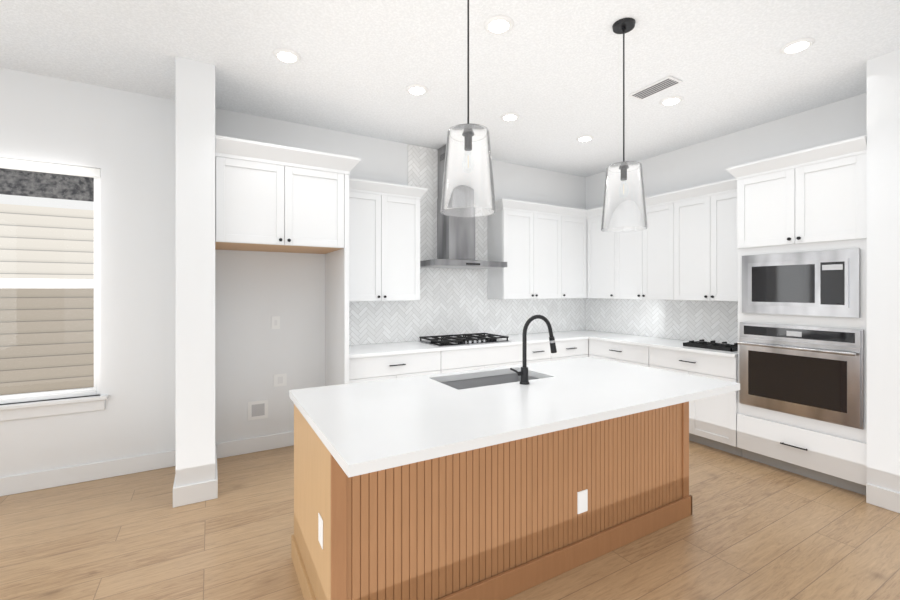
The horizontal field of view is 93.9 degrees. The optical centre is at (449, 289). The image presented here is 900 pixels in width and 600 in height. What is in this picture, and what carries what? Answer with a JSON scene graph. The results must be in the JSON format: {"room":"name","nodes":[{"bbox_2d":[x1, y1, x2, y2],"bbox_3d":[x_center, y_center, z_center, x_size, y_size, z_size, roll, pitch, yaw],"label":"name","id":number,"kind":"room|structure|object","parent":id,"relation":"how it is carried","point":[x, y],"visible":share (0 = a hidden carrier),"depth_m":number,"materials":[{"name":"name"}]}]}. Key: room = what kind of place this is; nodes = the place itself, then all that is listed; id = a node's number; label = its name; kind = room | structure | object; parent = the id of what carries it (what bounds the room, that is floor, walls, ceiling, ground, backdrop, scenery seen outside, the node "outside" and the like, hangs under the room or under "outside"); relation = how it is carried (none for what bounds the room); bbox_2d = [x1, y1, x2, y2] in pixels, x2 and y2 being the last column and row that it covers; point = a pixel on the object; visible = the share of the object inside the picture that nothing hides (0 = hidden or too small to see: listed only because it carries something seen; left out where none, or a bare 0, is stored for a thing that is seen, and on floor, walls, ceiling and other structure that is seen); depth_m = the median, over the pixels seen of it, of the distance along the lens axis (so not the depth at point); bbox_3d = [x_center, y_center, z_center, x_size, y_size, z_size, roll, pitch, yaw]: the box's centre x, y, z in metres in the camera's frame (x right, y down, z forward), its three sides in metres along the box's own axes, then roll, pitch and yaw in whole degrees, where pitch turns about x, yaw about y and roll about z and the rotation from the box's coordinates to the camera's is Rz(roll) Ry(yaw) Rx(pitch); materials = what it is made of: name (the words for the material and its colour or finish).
{"room":"kitchen","nodes":[
{"label":"kitchen","id":0,"kind":"room"},
{"bbox_2d":[0,440,899,599],"bbox_3d":[0.317,1.500,0.503,8.610,0.001,8.300,0,0,-30],"label":"floor","id":1,"kind":"structure","parent":0,"point":[748,529],"depth_m":2.48,"materials":[{"name":"brown wood"}]},
{"bbox_2d":[215,135,359,385],"bbox_3d":[-1.430,0.185,3.664,1.083,2.630,0.773,0,0,-30],"label":"tall cabinet","id":2,"kind":"object","parent":1,"relation":"on","point":[274,198],"visible":0.92,"depth_m":3.42,"materials":[{"name":"white wood"}]},
{"bbox_2d":[349,352,448,382],"bbox_3d":[-0.625,1.050,4.213,1.005,0.900,0.618,0,0,-30],"label":"base cabinet","id":3,"kind":"object","parent":1,"relation":"on","point":[370,368],"depth_m":3.93,"materials":[{"name":"white wood"}]},
{"bbox_2d":[349,328,616,359],"bbox_3d":[0.525,0.585,4.851,3.636,0.030,0.648,0,0,-30],"label":"countertop","id":4,"kind":"structure","parent":3,"relation":"on","point":[399,347],"depth_m":4.42,"materials":[{"name":"white stone"}]},
{"bbox_2d":[449,344,528,371],"bbox_3d":[0.210,1.050,4.689,1.163,0.900,0.618,0,0,-30],"label":"base cabinet","id":5,"kind":"object","parent":1,"relation":"on","point":[464,359],"depth_m":4.43,"materials":[{"name":"white wood"}]},
{"bbox_2d":[289,315,739,599],"bbox_3d":[0.429,0.827,2.478,2.420,1.346,1.180,0,0,-30],"label":"kitchen island","id":6,"kind":"object","parent":1,"relation":"on","point":[500,483],"visible":1,"depth_m":2.06,"materials":[{"name":"brown wood"}]},
{"bbox_2d":[289,356,739,477],"bbox_3d":[0.429,0.590,2.478,2.420,0.040,1.180,0,0,-30],"label":"island countertop","id":7,"kind":"structure","parent":6,"relation":"on","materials":[{"name":"white stone"}]},
{"bbox_2d":[510,315,556,384],"bbox_3d":[0.512,0.362,2.589,0.381,0.416,0.060,0,0,-30],"label":"faucet","id":8,"kind":"object","parent":7,"relation":"on","point":[523,373],"depth_m":2.56,"materials":[{"name":"black metal"}]},
{"bbox_2d":[529,344,544,362],"bbox_3d":[0.842,1.050,5.049,0.538,0.900,0.618,0,0,-30],"label":"base cabinet","id":9,"kind":"object","parent":1,"relation":"on","point":[536,351],"depth_m":4.77,"materials":[{"name":"white wood"}]},
{"bbox_2d":[545,336,592,361],"bbox_3d":[1.283,1.050,5.266,0.689,0.900,0.679,0,0,-30],"label":"base cabinet","id":10,"kind":"object","parent":1,"relation":"on","point":[566,349],"depth_m":5.02,"materials":[{"name":"white wood"}]},
{"bbox_2d":[589,340,652,367],"bbox_3d":[2.171,1.050,4.949,0.679,0.900,0.889,0,0,-30],"label":"base cabinet","id":11,"kind":"object","parent":1,"relation":"on","point":[613,350],"depth_m":4.76,"materials":[{"name":"white wood"}]},
{"bbox_2d":[653,348,741,456],"bbox_3d":[2.585,1.050,4.286,0.618,0.900,0.920,0,0,-30],"label":"base cabinet","id":12,"kind":"object","parent":1,"relation":"on","point":[713,419],"depth_m":3.94,"materials":[{"name":"white wood"}]},
{"bbox_2d":[593,332,737,359],"bbox_3d":[2.392,0.585,4.594,0.648,0.030,1.648,0,0,-30],"label":"countertop","id":13,"kind":"structure","parent":12,"relation":"on","point":[657,341],"depth_m":4.29,"materials":[{"name":"white stone"}]},
{"bbox_2d":[726,136,866,495],"bbox_3d":[2.979,0.206,3.518,0.694,2.588,0.916,0,0,-30],"label":"tall cabinet","id":14,"kind":"object","parent":1,"relation":"on","point":[802,297],"visible":0.92,"depth_m":3.29,"materials":[{"name":"white wood"}]},
{"bbox_2d":[737,322,864,429],"bbox_3d":[2.734,0.642,3.345,0.096,0.715,0.808,0,0,-30],"label":"oven","id":15,"kind":"object","parent":14,"relation":"in","point":[806,371],"depth_m":3.28,"materials":[{"name":"metal"}]},
{"bbox_2d":[741,248,860,317],"bbox_3d":[2.758,-0.050,3.359,0.042,0.500,0.768,0,0,-30],"label":"microwave","id":16,"kind":"object","parent":14,"relation":"in","point":[814,282],"depth_m":3.30,"materials":[{"name":"metal"}]},
{"bbox_2d":[0,49,899,492],"bbox_3d":[0.317,-0.060,0.503,8.610,3.120,8.300,0,0,-30],"label":"wall","id":17,"kind":"structure","parent":0,"point":[196,351],"depth_m":3.42,"materials":[{"name":"white paint"}]},
{"bbox_2d":[0,158,107,420],"bbox_3d":[-3.286,-0.009,3.096,1.220,1.923,0.165,0,0,-30],"label":"window unit","id":18,"kind":"structure","parent":17,"relation":"in","point":[24,410],"depth_m":3.25,"materials":[{"name":"white"}]},
{"bbox_2d":[0,450,175,495],"bbox_3d":[-3.770,1.433,2.765,3.390,0.135,0.020,0,0,-30],"label":"baseboard","id":19,"kind":"structure","parent":17,"relation":"attached to","point":[15,484],"depth_m":3.28,"materials":[{"name":"white wood"}]},
{"bbox_2d":[172,459,183,507],"bbox_3d":[-2.102,1.433,3.241,0.020,0.135,0.806,0,0,-30],"label":"baseboard","id":20,"kind":"structure","parent":17,"relation":"attached to","point":[176,490],"depth_m":2.90,"materials":[{"name":"white wood"}]},
{"bbox_2d":[212,443,219,498],"bbox_3d":[-1.876,1.433,3.370,0.020,0.135,0.806,0,0,-30],"label":"baseboard","id":21,"kind":"structure","parent":17,"relation":"attached to","point":[217,446],"depth_m":3.06,"materials":[{"name":"white wood"}]},
{"bbox_2d":[220,431,293,457],"bbox_3d":[-1.668,1.433,3.964,0.970,0.135,0.020,0,0,-30],"label":"baseboard","id":22,"kind":"structure","parent":17,"relation":"attached to","point":[262,443],"depth_m":3.89,"materials":[{"name":"white wood"}]},
{"bbox_2d":[248,400,267,420],"bbox_3d":[-1.783,1.115,3.904,0.170,0.170,0.007,0,0,-30],"label":"outlet","id":23,"kind":"object","parent":17,"relation":"attached to","point":[257,409],"depth_m":3.90,"materials":[{"name":"white plastic"}]},
{"bbox_2d":[271,316,279,328],"bbox_3d":[-1.651,0.310,3.979,0.075,0.120,0.007,0,0,-30],"label":"outlet","id":24,"kind":"object","parent":17,"relation":"attached to","point":[275,320],"depth_m":3.98,"materials":[{"name":"white plastic"}]},
{"bbox_2d":[274,373,286,386],"bbox_3d":[-1.616,0.858,3.999,0.115,0.115,0.007,0,0,-30],"label":"outlet","id":25,"kind":"object","parent":17,"relation":"attached to","point":[279,379],"depth_m":4.00,"materials":[{"name":"white plastic"}]},
{"bbox_2d":[349,178,420,300],"bbox_3d":[-0.761,-0.472,4.302,0.858,1.163,0.328,0,0,-30],"label":"upper cabinet","id":26,"kind":"object","parent":17,"relation":"attached to","point":[384,218],"depth_m":4.17,"materials":[{"name":"white wood"}]},
{"bbox_2d":[420,145,506,268],"bbox_3d":[0.124,-0.933,4.697,0.910,1.365,0.502,0,0,-30],"label":"range hood","id":27,"kind":"object","parent":17,"relation":"attached to","point":[455,242],"visible":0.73,"depth_m":4.68,"materials":[{"name":"metal"}]},
{"bbox_2d":[488,198,556,298],"bbox_3d":[0.967,-0.472,5.287,0.979,1.163,0.328,0,0,-30],"label":"upper cabinet","id":28,"kind":"object","parent":17,"relation":"attached to","point":[523,235],"depth_m":5.08,"materials":[{"name":"white wood"}]},
{"bbox_2d":[557,206,592,297],"bbox_3d":[1.533,-0.472,5.575,0.528,1.163,0.389,0,0,-30],"label":"upper cabinet","id":29,"kind":"object","parent":17,"relation":"attached to","point":[572,223],"depth_m":5.46,"materials":[{"name":"white wood"}]},
{"bbox_2d":[589,214,616,298],"bbox_3d":[2.059,-0.418,5.438,0.389,1.055,0.509,0,0,-30],"label":"upper cabinet","id":30,"kind":"object","parent":17,"relation":"attached to","point":[602,245],"depth_m":5.39,"materials":[{"name":"white wood"}]},
{"bbox_2d":[617,202,664,299],"bbox_3d":[2.372,-0.418,4.952,0.328,1.055,0.882,0,0,-30],"label":"upper cabinet","id":31,"kind":"object","parent":17,"relation":"attached to","point":[640,254],"depth_m":4.85,"materials":[{"name":"white wood"}]},
{"bbox_2d":[665,190,737,301],"bbox_3d":[2.735,-0.418,4.316,0.328,1.055,0.824,0,0,-30],"label":"upper cabinet","id":32,"kind":"object","parent":17,"relation":"attached to","point":[683,246],"depth_m":4.28,"materials":[{"name":"white wood"}]},
{"bbox_2d":[866,484,899,512],"bbox_3d":[4.129,1.433,0.875,0.020,0.135,4.809,0,0,-30],"label":"baseboard","id":33,"kind":"structure","parent":17,"relation":"attached to","point":[887,499],"depth_m":2.88,"materials":[{"name":"white wood"}]},
{"bbox_2d":[0,0,899,176],"bbox_3d":[0.317,-1.620,0.503,8.610,0.001,8.300,0,0,-30],"label":"ceiling","id":34,"kind":"structure","parent":0,"point":[550,72],"depth_m":2.96,"materials":[{"name":"white paint"}]},
{"bbox_2d":[273,48,300,62],"bbox_3d":[-1.126,-1.613,2.903,0.183,0.012,0.183,0,0,15],"label":"recessed light","id":35,"kind":"object","parent":34,"relation":"in","point":[285,55],"depth_m":2.88,"materials":[{"name":"white plastic"}]},
{"bbox_2d":[406,84,427,94],"bbox_3d":[-0.267,-1.613,3.394,0.183,0.012,0.183,0,0,15],"label":"recessed light","id":36,"kind":"object","parent":34,"relation":"in","point":[414,89],"depth_m":3.37,"materials":[{"name":"white"}]},
{"bbox_2d":[441,0,495,216],"bbox_3d":[0.087,-0.995,2.007,0.264,1.249,0.264,0,0,-30],"label":"pendant light","id":37,"kind":"object","parent":34,"relation":"hanging from","point":[468,187],"visible":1,"depth_m":1.91,"materials":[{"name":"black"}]},
{"bbox_2d":[484,15,513,33],"bbox_3d":[0.298,-1.613,2.565,0.183,0.012,0.183,0,0,15],"label":"recessed light","id":38,"kind":"object","parent":34,"relation":"in","point":[499,24],"depth_m":2.54,"materials":[{"name":"white plastic"}]},
{"bbox_2d":[500,113,519,120],"bbox_3d":[0.560,-1.613,3.923,0.183,0.012,0.183,0,0,15],"label":"recessed light","id":39,"kind":"object","parent":34,"relation":"in","point":[507,116],"depth_m":3.90,"materials":[{"name":"white plastic"}]},
{"bbox_2d":[576,135,593,141],"bbox_3d":[1.439,-1.613,4.482,0.183,0.012,0.183,0,0,15],"label":"recessed light","id":40,"kind":"object","parent":34,"relation":"in","point":[584,138],"depth_m":4.45,"materials":[{"name":"white plastic"}]},
{"bbox_2d":[601,18,647,231],"bbox_3d":[1.060,-0.995,2.562,0.264,1.249,0.264,0,0,-30],"label":"pendant light","id":41,"kind":"object","parent":34,"relation":"hanging from","point":[624,207],"visible":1,"depth_m":2.48,"materials":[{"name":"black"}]},
{"bbox_2d":[629,76,681,99],"bbox_3d":[1.639,-1.613,3.364,0.160,0.012,0.360,0,0,-30],"label":"ceiling vent","id":42,"kind":"object","parent":34,"relation":"in","point":[656,87],"visible":0.98,"depth_m":3.34,"materials":[{"name":"white metal"}]},
{"bbox_2d":[659,96,683,105],"bbox_3d":[1.891,-1.613,3.588,0.183,0.012,0.183,0,0,15],"label":"recessed light","id":43,"kind":"object","parent":34,"relation":"in","point":[672,100],"depth_m":3.56,"materials":[{"name":"white plastic"}]},
{"bbox_2d":[779,38,814,53],"bbox_3d":[2.302,-1.613,2.787,0.183,0.012,0.183,0,0,15],"label":"recessed light","id":44,"kind":"object","parent":34,"relation":"in","point":[796,46],"depth_m":2.77,"materials":[{"name":"white"}]},
{"label":"outside","id":45,"kind":"structure","parent":0,"visible":0},
{"bbox_2d":[0,168,93,394],"bbox_3d":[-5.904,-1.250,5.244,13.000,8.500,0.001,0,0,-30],"label":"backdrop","id":46,"kind":"structure","parent":45,"point":[69,216],"depth_m":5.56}
]}

